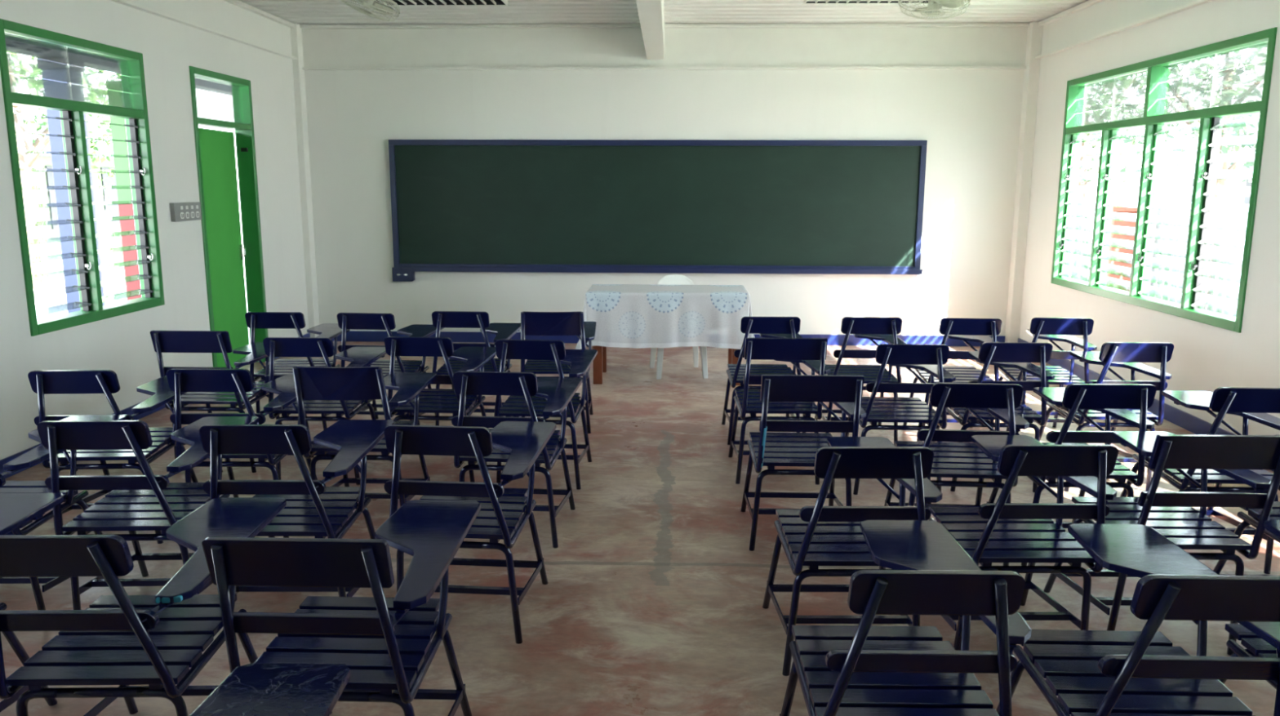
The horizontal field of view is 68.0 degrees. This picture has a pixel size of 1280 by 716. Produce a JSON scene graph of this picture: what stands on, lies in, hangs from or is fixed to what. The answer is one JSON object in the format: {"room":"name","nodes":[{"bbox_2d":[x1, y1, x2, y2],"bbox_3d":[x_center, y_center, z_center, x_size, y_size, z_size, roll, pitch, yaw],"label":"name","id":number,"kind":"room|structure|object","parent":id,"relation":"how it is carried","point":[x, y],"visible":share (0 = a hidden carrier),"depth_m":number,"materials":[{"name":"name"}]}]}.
{"room":"classroom","nodes":[
{"label":"classroom","id":0,"kind":"room"},
{"bbox_2d":[0,0,308,459],"bbox_3d":[-3.726,-0.763,4.182,0.160,3.290,11.460,0,10,2],"label":"wall","id":1,"kind":"structure","parent":0,"point":[122,344],"depth_m":7.12,"materials":[{"name":"white paint"}]},
{"bbox_2d":[0,18,164,336],"bbox_3d":[-3.638,-1.148,6.194,0.144,1.800,1.490,0,10,2],"label":"window","id":2,"kind":"structure","parent":1,"relation":"in","point":[72,101],"depth_m":6.16,"materials":[{"name":"green metal"}]},
{"bbox_2d":[0,333,310,478],"bbox_3d":[-3.646,0.813,4.399,0.014,0.112,11.320,0,10,2],"label":"baseboard","id":3,"kind":"structure","parent":1,"relation":"attached to","point":[127,411],"depth_m":5.67,"materials":[{"name":"blue ceramic"}]},
{"bbox_2d":[169,201,201,222],"bbox_3d":[-3.524,-1.137,7.378,0.040,0.140,0.410,0,10,2],"label":"panel","id":4,"kind":"object","parent":1,"relation":"attached to","point":[180,211],"visible":1,"depth_m":7.34,"materials":[{"name":"grey plastic"}]},
{"bbox_2d":[180,212,184,218],"bbox_3d":[-3.511,-1.093,7.284,0.004,0.050,0.052,0,10,2],"label":"socket","id":5,"kind":"object","parent":4,"relation":"attached to","point":[182,214],"depth_m":7.28,"materials":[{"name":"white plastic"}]},
{"bbox_2d":[185,212,189,218],"bbox_3d":[-3.508,-1.107,7.362,0.004,0.050,0.052,0,10,2],"label":"socket","id":6,"kind":"object","parent":4,"relation":"attached to","point":[187,214],"depth_m":7.36,"materials":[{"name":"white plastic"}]},
{"bbox_2d":[191,211,194,217],"bbox_3d":[-3.506,-1.121,7.441,0.004,0.050,0.052,0,10,2],"label":"socket","id":7,"kind":"object","parent":4,"relation":"attached to","point":[192,212],"depth_m":7.44,"materials":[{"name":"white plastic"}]},
{"bbox_2d":[195,211,199,217],"bbox_3d":[-3.503,-1.136,7.520,0.004,0.050,0.052,0,10,2],"label":"socket","id":8,"kind":"object","parent":4,"relation":"attached to","point":[197,212],"depth_m":7.52,"materials":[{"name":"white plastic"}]},
{"bbox_2d":[110,0,297,59],"bbox_3d":[-3.617,-2.110,3.860,0.055,0.338,11.320,0,10,2],"label":"trim","id":9,"kind":"structure","parent":1,"relation":"attached to","point":[126,2],"depth_m":8.08,"materials":[{"name":"white paint"}]},
{"bbox_2d":[188,66,268,368],"bbox_3d":[-3.604,-1.129,8.201,0.199,2.555,1.080,0,10,2],"label":"door","id":10,"kind":"structure","parent":1,"relation":"in","point":[219,100],"depth_m":8.38,"materials":[{"name":"green wood"}]},
{"bbox_2d":[290,23,319,337],"bbox_3d":[-3.432,-1.745,9.750,0.065,3.206,0.140,0,10,2],"label":"column","id":11,"kind":"structure","parent":1,"relation":"attached to","point":[299,80],"depth_m":9.70,"materials":[{"name":"white paint"}]},
{"bbox_2d":[0,295,1279,715],"bbox_3d":[-1.126,0.521,6.745,10.140,0.150,19.000,0,10,2],"label":"floor","id":12,"kind":"structure","parent":0,"point":[651,603],"depth_m":4.06,"materials":[{"name":"brown concrete"}]},
{"bbox_2d":[0,493,63,711],"bbox_3d":[-2.102,0.753,2.700,0.503,0.865,0.879,0,10,-1],"label":"armchair","id":13,"kind":"object","parent":12,"relation":"on","point":[16,509],"visible":0.66,"depth_m":2.93,"materials":[{"name":"blue wood"}]},
{"bbox_2d":[0,414,126,609],"bbox_3d":[-2.458,0.561,3.735,0.503,0.865,0.879,0,10,-1],"label":"armchair","id":14,"kind":"object","parent":12,"relation":"on","point":[39,454],"visible":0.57,"depth_m":3.67,"materials":[{"name":"blue wood"}]},
{"bbox_2d":[37,57,105,312],"bbox_3d":[-5.503,-1.446,9.272,0.280,2.820,0.280,0,10,2],"label":"post","id":15,"kind":"object","parent":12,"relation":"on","point":[58,161],"visible":0.12,"depth_m":9.16,"materials":[{"name":"blue paint"}]},
{"bbox_2d":[27,369,198,543],"bbox_3d":[-2.466,0.405,4.581,0.503,0.865,0.879,0,10,-3],"label":"armchair","id":16,"kind":"object","parent":12,"relation":"on","point":[106,382],"visible":0.54,"depth_m":4.30,"materials":[{"name":"blue wood"}]},
{"bbox_2d":[106,88,141,300],"bbox_3d":[-4.860,-1.300,9.095,0.160,2.600,0.160,0,10,2],"label":"post","id":17,"kind":"object","parent":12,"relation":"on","point":[118,132],"visible":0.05,"depth_m":8.97,"materials":[{"name":"red paint"}]},
{"bbox_2d":[0,497,286,715],"bbox_3d":[-1.368,0.762,2.663,0.503,0.865,0.879,0,10,-1],"label":"armchair","id":18,"kind":"object","parent":12,"relation":"on","point":[124,640],"visible":0.85,"depth_m":2.42,"materials":[{"name":"blue wood"}]},
{"bbox_2d":[36,416,258,609],"bbox_3d":[-1.872,0.566,3.716,0.503,0.865,0.879,0,10,-2],"label":"armchair","id":19,"kind":"object","parent":12,"relation":"on","point":[149,501],"visible":0.66,"depth_m":3.46,"materials":[{"name":"blue wood"}]},
{"bbox_2d":[150,330,282,472],"bbox_3d":[-2.453,0.207,5.657,0.503,0.865,0.827,0,10,1],"label":"armchair","id":20,"kind":"object","parent":12,"relation":"on","point":[163,341],"visible":0.58,"depth_m":5.31,"materials":[{"name":"blue wood"}]},
{"bbox_2d":[166,368,317,537],"bbox_3d":[-1.874,0.400,4.622,0.503,0.865,0.879,0,10,0],"label":"armchair","id":21,"kind":"object","parent":12,"relation":"on","point":[180,380],"visible":0.43,"depth_m":4.24,"materials":[{"name":"blue wood"}]},
{"bbox_2d":[189,662,351,715],"bbox_3d":[-0.849,0.957,1.614,0.503,0.865,0.879,0,10,0],"label":"armchair","id":22,"kind":"object","parent":12,"relation":"on","point":[252,689],"visible":1,"depth_m":1.89,"materials":[{"name":"blue wood"}]},
{"bbox_2d":[199,419,395,596],"bbox_3d":[-1.287,0.577,3.669,0.503,0.865,0.879,0,10,0],"label":"armchair","id":23,"kind":"object","parent":12,"relation":"on","point":[316,509],"visible":0.6,"depth_m":3.40,"materials":[{"name":"blue wood"}]},
{"bbox_2d":[244,311,350,430],"bbox_3d":[-2.284,0.064,6.435,0.503,0.865,0.879,0,10,0],"label":"armchair","id":24,"kind":"object","parent":12,"relation":"on","point":[269,320],"visible":0.45,"depth_m":6.16,"materials":[{"name":"blue wood"}]},
{"bbox_2d":[262,337,386,484],"bbox_3d":[-1.781,0.244,5.465,0.503,0.865,0.879,0,10,1],"label":"armchair","id":25,"kind":"object","parent":12,"relation":"on","point":[359,357],"visible":0.58,"depth_m":5.21,"materials":[{"name":"blue wood"}]},
{"bbox_2d":[201,499,480,715],"bbox_3d":[-0.763,0.766,2.649,0.503,0.865,0.878,0,10,2],"label":"armchair","id":26,"kind":"object","parent":12,"relation":"on","point":[388,649],"visible":0.83,"depth_m":2.39,"materials":[{"name":"blue wood"}]},
{"bbox_2d":[292,365,436,506],"bbox_3d":[-1.332,0.390,4.700,0.503,0.859,0.843,0,10,1],"label":"armchair","id":27,"kind":"object","parent":12,"relation":"on","point":[364,383],"visible":0.52,"depth_m":4.32,"materials":[{"name":"blue wood"}]},
{"bbox_2d":[337,312,444,420],"bbox_3d":[-1.669,0.072,6.405,0.503,0.865,0.879,1,10,5],"label":"armchair","id":28,"kind":"object","parent":12,"relation":"on","point":[360,321],"visible":0.37,"depth_m":6.05,"materials":[{"name":"blue wood"}]},
{"bbox_2d":[384,336,496,482],"bbox_3d":[-1.131,0.242,5.489,0.503,0.865,0.879,1,10,4],"label":"armchair","id":29,"kind":"object","parent":12,"relation":"on","point":[430,400],"visible":0.46,"depth_m":5.23,"materials":[{"name":"blue wood"}]},
{"bbox_2d":[383,421,556,644],"bbox_3d":[-0.633,0.581,3.657,0.503,0.865,0.879,1,10,5],"label":"armchair","id":30,"kind":"object","parent":12,"relation":"on","point":[500,516],"visible":0.7,"depth_m":3.40,"materials":[{"name":"blue wood"}]},
{"bbox_2d":[431,311,520,425],"bbox_3d":[-1.106,0.058,6.487,0.503,0.865,0.879,1,10,3],"label":"armchair","id":31,"kind":"object","parent":12,"relation":"on","point":[455,319],"visible":0.37,"depth_m":6.12,"materials":[{"name":"blue wood"}]},
{"bbox_2d":[451,370,582,547],"bbox_3d":[-0.580,0.413,4.571,0.503,0.865,0.879,1,10,5],"label":"armchair","id":32,"kind":"object","parent":12,"relation":"on","point":[557,392],"visible":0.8,"depth_m":4.30,"materials":[{"name":"blue wood"}]},
{"bbox_2d":[493,339,597,489],"bbox_3d":[-0.531,0.259,5.406,0.503,0.865,0.879,1,10,4],"label":"armchair","id":33,"kind":"object","parent":12,"relation":"on","point":[580,361],"visible":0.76,"depth_m":5.16,"materials":[{"name":"blue wood"}]},
{"bbox_2d":[520,311,596,433],"bbox_3d":[-0.556,0.051,6.551,0.503,0.859,0.895,0,10,-1],"label":"armchair","id":34,"kind":"object","parent":12,"relation":"on","point":[532,323],"visible":0.47,"depth_m":6.11,"materials":[{"name":"blue wood"}]},
{"bbox_2d":[592,345,740,385],"bbox_3d":[0.235,-0.207,8.164,1.310,0.775,0.620,0,10,2],"label":"table","id":35,"kind":"object","parent":12,"relation":"on","point":[600,360],"visible":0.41,"depth_m":7.95,"materials":[{"name":"red wood"}]},
{"bbox_2d":[575,284,755,349],"bbox_3d":[0.235,-0.318,8.103,1.534,0.542,0.765,0,10,2],"label":"tablecloth","id":36,"kind":"object","parent":35,"relation":"on","point":[637,316],"visible":0.81,"depth_m":7.80,"materials":[{"name":"fabric"}]},
{"bbox_2d":[649,274,707,379],"bbox_3d":[0.340,-0.287,8.381,0.482,0.855,0.535,-1,10,-6],"label":"plastic chair","id":37,"kind":"object","parent":12,"relation":"on","point":[673,279],"visible":0.19,"depth_m":8.53,"materials":[{"name":"white plastic"}]},
{"bbox_2d":[721,316,802,444],"bbox_3d":[0.821,0.100,6.290,0.503,0.865,0.879,0,10,1],"label":"armchair","id":38,"kind":"object","parent":12,"relation":"on","point":[766,326],"visible":0.57,"depth_m":6.03,"materials":[{"name":"blue wood"}]},
{"bbox_2d":[728,337,830,484],"bbox_3d":[0.793,0.251,5.468,0.503,0.865,0.826,0,10,1],"label":"armchair","id":39,"kind":"object","parent":12,"relation":"on","point":[811,352],"visible":0.79,"depth_m":5.18,"materials":[{"name":"blue wood"}]},
{"bbox_2d":[740,374,866,551],"bbox_3d":[0.762,0.426,4.520,0.503,0.865,0.878,0,10,2],"label":"armchair","id":40,"kind":"object","parent":12,"relation":"on","point":[770,450],"visible":0.71,"depth_m":4.22,"materials":[{"name":"blue wood"}]},
{"bbox_2d":[762,436,942,675],"bbox_3d":[0.742,0.628,3.419,0.503,0.865,0.879,0,10,0],"label":"armchair","id":41,"kind":"object","parent":12,"relation":"on","point":[816,535],"visible":0.65,"depth_m":3.16,"materials":[{"name":"blue wood"}]},
{"bbox_2d":[814,316,906,444],"bbox_3d":[1.452,0.103,6.280,0.503,0.865,0.879,1,10,3],"label":"armchair","id":42,"kind":"object","parent":12,"relation":"on","point":[884,329],"visible":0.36,"depth_m":5.92,"materials":[{"name":"blue wood"}]},
{"bbox_2d":[844,343,955,494],"bbox_3d":[1.424,0.283,5.306,0.503,0.865,0.879,1,10,3],"label":"armchair","id":43,"kind":"object","parent":12,"relation":"on","point":[930,358],"visible":0.63,"depth_m":5.01,"materials":[{"name":"blue wood"}]},
{"bbox_2d":[779,520,1031,715],"bbox_3d":[0.648,0.802,2.478,0.503,0.865,0.879,0,10,1],"label":"armchair","id":44,"kind":"object","parent":12,"relation":"on","point":[864,668],"visible":1,"depth_m":2.26,"materials":[{"name":"blue wood"}]},
{"bbox_2d":[902,317,1002,441],"bbox_3d":[2.064,0.111,6.250,0.503,0.865,0.879,1,10,5],"label":"armchair","id":45,"kind":"object","parent":12,"relation":"on","point":[976,330],"visible":0.47,"depth_m":5.88,"materials":[{"name":"blue wood"}]},
{"bbox_2d":[884,382,1029,565],"bbox_3d":[1.429,0.457,4.361,0.503,0.865,0.879,1,10,5],"label":"armchair","id":46,"kind":"object","parent":12,"relation":"on","point":[963,458],"visible":0.54,"depth_m":4.07,"materials":[{"name":"blue wood"}]},
{"bbox_2d":[936,342,1054,492],"bbox_3d":[1.969,0.273,5.369,0.503,0.865,0.879,0,10,2],"label":"armchair","id":47,"kind":"object","parent":12,"relation":"on","point":[1020,355],"visible":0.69,"depth_m":4.99,"materials":[{"name":"blue wood"}]},
{"bbox_2d":[928,435,1118,649],"bbox_3d":[1.329,0.624,3.450,0.503,0.865,0.879,0,10,0],"label":"armchair","id":48,"kind":"object","parent":12,"relation":"on","point":[999,531],"visible":0.77,"depth_m":3.19,"materials":[{"name":"blue wood"}]},
{"bbox_2d":[989,317,1097,431],"bbox_3d":[2.643,0.109,6.270,0.503,0.865,0.879,1,11,7],"label":"armchair","id":49,"kind":"object","parent":12,"relation":"on","point":[1059,329],"visible":0.48,"depth_m":5.91,"materials":[{"name":"blue wood"}]},
{"bbox_2d":[986,383,1156,565],"bbox_3d":[1.946,0.459,4.356,0.503,0.865,0.879,0,10,1],"label":"armchair","id":50,"kind":"object","parent":12,"relation":"on","point":[1113,400],"visible":0.58,"depth_m":3.98,"materials":[{"name":"blue wood"}]},
{"bbox_2d":[1039,342,1173,491],"bbox_3d":[2.593,0.273,5.379,0.503,0.865,0.879,0,10,1],"label":"armchair","id":51,"kind":"object","parent":12,"relation":"on","point":[1130,355],"visible":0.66,"depth_m":5.03,"materials":[{"name":"blue wood"}]},
{"bbox_2d":[995,523,1279,715],"bbox_3d":[1.254,0.808,2.454,0.503,0.865,0.879,0,10,2],"label":"armchair","id":52,"kind":"object","parent":12,"relation":"on","point":[1091,673],"visible":0.94,"depth_m":2.29,"materials":[{"name":"blue wood"}]},
{"bbox_2d":[1043,431,1279,655],"bbox_3d":[1.923,0.609,3.544,0.503,0.865,0.826,0,10,1],"label":"armchair","id":53,"kind":"object","parent":12,"relation":"on","point":[1172,514],"visible":0.73,"depth_m":3.28,"materials":[{"name":"blue wood"}]},
{"bbox_2d":[1120,386,1279,573],"bbox_3d":[2.534,0.472,4.293,0.503,0.865,0.879,1,10,3],"label":"armchair","id":54,"kind":"object","parent":12,"relation":"on","point":[1255,404],"visible":0.41,"depth_m":4.05,"materials":[{"name":"blue wood"}]},
{"bbox_2d":[1213,434,1279,576],"bbox_3d":[2.539,0.620,3.495,0.503,0.865,0.827,0,10,2],"label":"armchair","id":55,"kind":"object","parent":12,"relation":"on","point":[1254,512],"visible":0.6,"depth_m":3.63,"materials":[{"name":"blue wood"}]},
{"bbox_2d":[1218,520,1279,689],"bbox_3d":[1.861,0.803,2.489,0.503,0.865,0.879,0,10,2],"label":"armchair","id":56,"kind":"object","parent":12,"relation":"on","point":[1256,646],"visible":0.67,"depth_m":2.59,"materials":[{"name":"blue wood"}]},
{"bbox_2d":[299,22,1024,335],"bbox_3d":[0.218,-1.782,9.777,7.680,3.290,0.160,0,10,2],"label":"wall","id":57,"kind":"structure","parent":0,"point":[969,120],"depth_m":9.64,"materials":[{"name":"white paint"}]},
{"bbox_2d":[635,0,664,59],"bbox_3d":[-0.026,-2.104,3.814,0.175,0.333,11.458,0,10,2],"label":"trim","id":58,"kind":"structure","parent":57,"relation":"attached to","point":[651,12],"depth_m":7.56,"materials":[{"name":"white paint"}]},
{"bbox_2d":[388,139,927,281],"bbox_3d":[0.149,-1.486,9.698,5.462,1.445,0.103,0,10,2],"label":"blackboard","id":59,"kind":"object","parent":57,"relation":"attached to","point":[517,206],"visible":1,"depth_m":9.71,"materials":[{"name":"ceramic"}]},
{"bbox_2d":[411,266,922,274],"bbox_3d":[0.257,-0.905,9.801,5.242,0.050,0.103,0,10,2],"label":"chalk tray","id":60,"kind":"object","parent":59,"relation":"on","point":[801,270],"depth_m":9.75,"materials":[{"name":"wood"}]},
{"bbox_2d":[299,22,1029,70],"bbox_3d":[0.218,-3.086,9.428,7.240,0.431,0.055,0,10,2],"label":"ceiling beam","id":61,"kind":"structure","parent":57,"relation":"attached to","point":[993,46],"depth_m":9.44,"materials":[{"name":"white paint"}]},
{"bbox_2d":[331,330,1004,346],"bbox_3d":[0.194,-0.204,9.980,7.195,0.112,0.014,0,10,2],"label":"baseboard","id":62,"kind":"structure","parent":57,"relation":"attached to","point":[352,335],"depth_m":10.01,"materials":[{"name":"blue paint"}]},
{"bbox_2d":[238,0,1088,24],"bbox_3d":[-0.060,-2.329,3.884,8.960,0.078,12.075,0,10,2],"label":"ceiling","id":63,"kind":"structure","parent":0,"point":[294,11],"depth_m":8.79,"materials":[{"name":"white paint"}]},
{"bbox_2d":[340,0,399,21],"bbox_3d":[-2.026,-2.694,7.076,0.442,0.365,0.474,0,10,2],"label":"ceiling fan","id":64,"kind":"object","parent":63,"relation":"attached to","point":[380,7],"visible":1,"depth_m":7.07,"materials":[{"name":"white plastic"}]},
{"bbox_2d":[355,0,507,6],"bbox_3d":[-1.744,-2.977,7.790,1.220,0.069,0.620,0,10,2],"label":"ceiling light","id":65,"kind":"object","parent":63,"relation":"attached to","point":[400,2],"visible":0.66,"depth_m":8.07,"materials":[{"name":"white paint"}]},
{"bbox_2d":[803,0,968,4],"bbox_3d":[2.023,-2.942,7.658,1.320,0.069,0.590,0,10,2],"label":"ceiling light","id":66,"kind":"object","parent":63,"relation":"attached to","point":[805,2],"visible":0.66,"depth_m":7.93,"materials":[{"name":"white paint"}]},
{"bbox_2d":[898,0,970,19],"bbox_3d":[2.164,-2.659,6.985,0.507,0.377,0.468,0,10,2],"label":"ceiling fan","id":67,"kind":"object","parent":63,"relation":"attached to","point":[931,9],"visible":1,"depth_m":6.94,"materials":[{"name":"white plastic"}]},
{"bbox_2d":[1019,0,1279,435],"bbox_3d":[3.790,-0.699,3.950,0.160,3.290,11.460,0,10,2],"label":"wall","id":68,"kind":"structure","parent":0,"point":[1205,357],"depth_m":6.93,"materials":[{"name":"white paint"}]},
{"bbox_2d":[1004,21,1043,342],"bbox_3d":[3.841,-1.683,9.525,0.100,3.206,0.140,0,10,2],"label":"pillar","id":69,"kind":"structure","parent":68,"relation":"attached to","point":[1034,35],"depth_m":9.47,"materials":[{"name":"white paint"}]},
{"bbox_2d":[1035,0,1213,58],"bbox_3d":[3.684,-2.048,3.633,0.055,0.338,11.320,0,10,2],"label":"trim","id":70,"kind":"structure","parent":68,"relation":"attached to","point":[1090,2],"depth_m":7.92,"materials":[{"name":"white paint"}]},
{"bbox_2d":[1017,337,1274,471],"bbox_3d":[3.697,0.876,4.171,0.014,0.112,11.320,0,10,2],"label":"baseboard","id":71,"kind":"structure","parent":68,"relation":"attached to","point":[1184,420],"depth_m":6.74,"materials":[{"name":"blue paint"}]},
{"bbox_2d":[1050,26,1277,333],"bbox_3d":[3.876,-1.329,7.259,0.144,1.830,3.000,0,10,2],"label":"window","id":72,"kind":"structure","parent":68,"relation":"in","point":[1210,108],"depth_m":6.98,"materials":[{"name":"green metal"}]},
{"label":"outside","id":73,"kind":"structure","parent":0,"visible":0},
{"bbox_2d":[33,210,1236,319],"bbox_3d":[0.635,-1.690,20.015,80.000,0.300,80.000,0,10,2],"label":"ground","id":74,"kind":"structure","parent":73,"point":[55,282],"depth_m":16.45,"materials":[{"name":"white"}]},
{"bbox_2d":[6,52,120,288],"bbox_3d":[-10.576,-4.046,15.810,5.375,5.809,3.775,-5,12,-25],"label":"tree","id":75,"kind":"object","parent":74,"relation":"on","point":[26,160],"visible":0.07,"depth_m":16.11,"materials":[{"name":"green plant"}]},
{"bbox_2d":[20,106,123,273],"bbox_3d":[-13.836,-3.821,20.602,6.000,3.600,7.000,0,10,2],"label":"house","id":76,"kind":"structure","parent":74,"relation":"on","point":[44,160],"depth_m":19.77,"materials":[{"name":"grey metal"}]},
{"bbox_2d":[1074,87,1145,254],"bbox_3d":[8.883,-4.365,20.364,3.795,4.894,4.492,7,12,32],"label":"tree","id":77,"kind":"object","parent":74,"relation":"on","point":[1084,145],"visible":0.06,"depth_m":19.69,"materials":[{"name":"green plant"}]},
{"bbox_2d":[1106,207,1137,281],"bbox_3d":[6.621,-1.333,13.120,0.540,1.530,0.540,0,10,2],"label":"post","id":78,"kind":"object","parent":74,"relation":"on","point":[1123,210],"visible":0.25,"depth_m":12.85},
{"bbox_2d":[1071,204,1248,304],"bbox_3d":[7.059,-1.454,13.592,0.075,1.500,13.800,0,10,2],"label":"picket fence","id":79,"kind":"object","parent":74,"relation":"on","point":[1166,212],"visible":0.02,"depth_m":12.27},
{"bbox_2d":[1086,61,1266,297],"bbox_3d":[9.063,-3.681,14.730,4.716,5.591,4.471,0,10,2],"label":"tree","id":80,"kind":"object","parent":74,"relation":"on","point":[1223,149],"visible":0.05,"depth_m":14.93,"materials":[{"name":"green plant"}]},
{"bbox_2d":[1160,125,1257,271],"bbox_3d":[15.632,-3.509,19.192,7.000,3.660,8.000,0,10,2],"label":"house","id":81,"kind":"structure","parent":74,"relation":"on","point":[1171,167],"depth_m":21.55,"materials":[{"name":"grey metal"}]},
{"bbox_2d":[1199,88,1258,168],"bbox_3d":[8.696,-2.611,10.664,3.756,4.958,4.143,0,10,2],"label":"tree","id":82,"kind":"object","parent":74,"relation":"on","point":[1237,147],"visible":0.13,"depth_m":11.91,"materials":[{"name":"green plant"}]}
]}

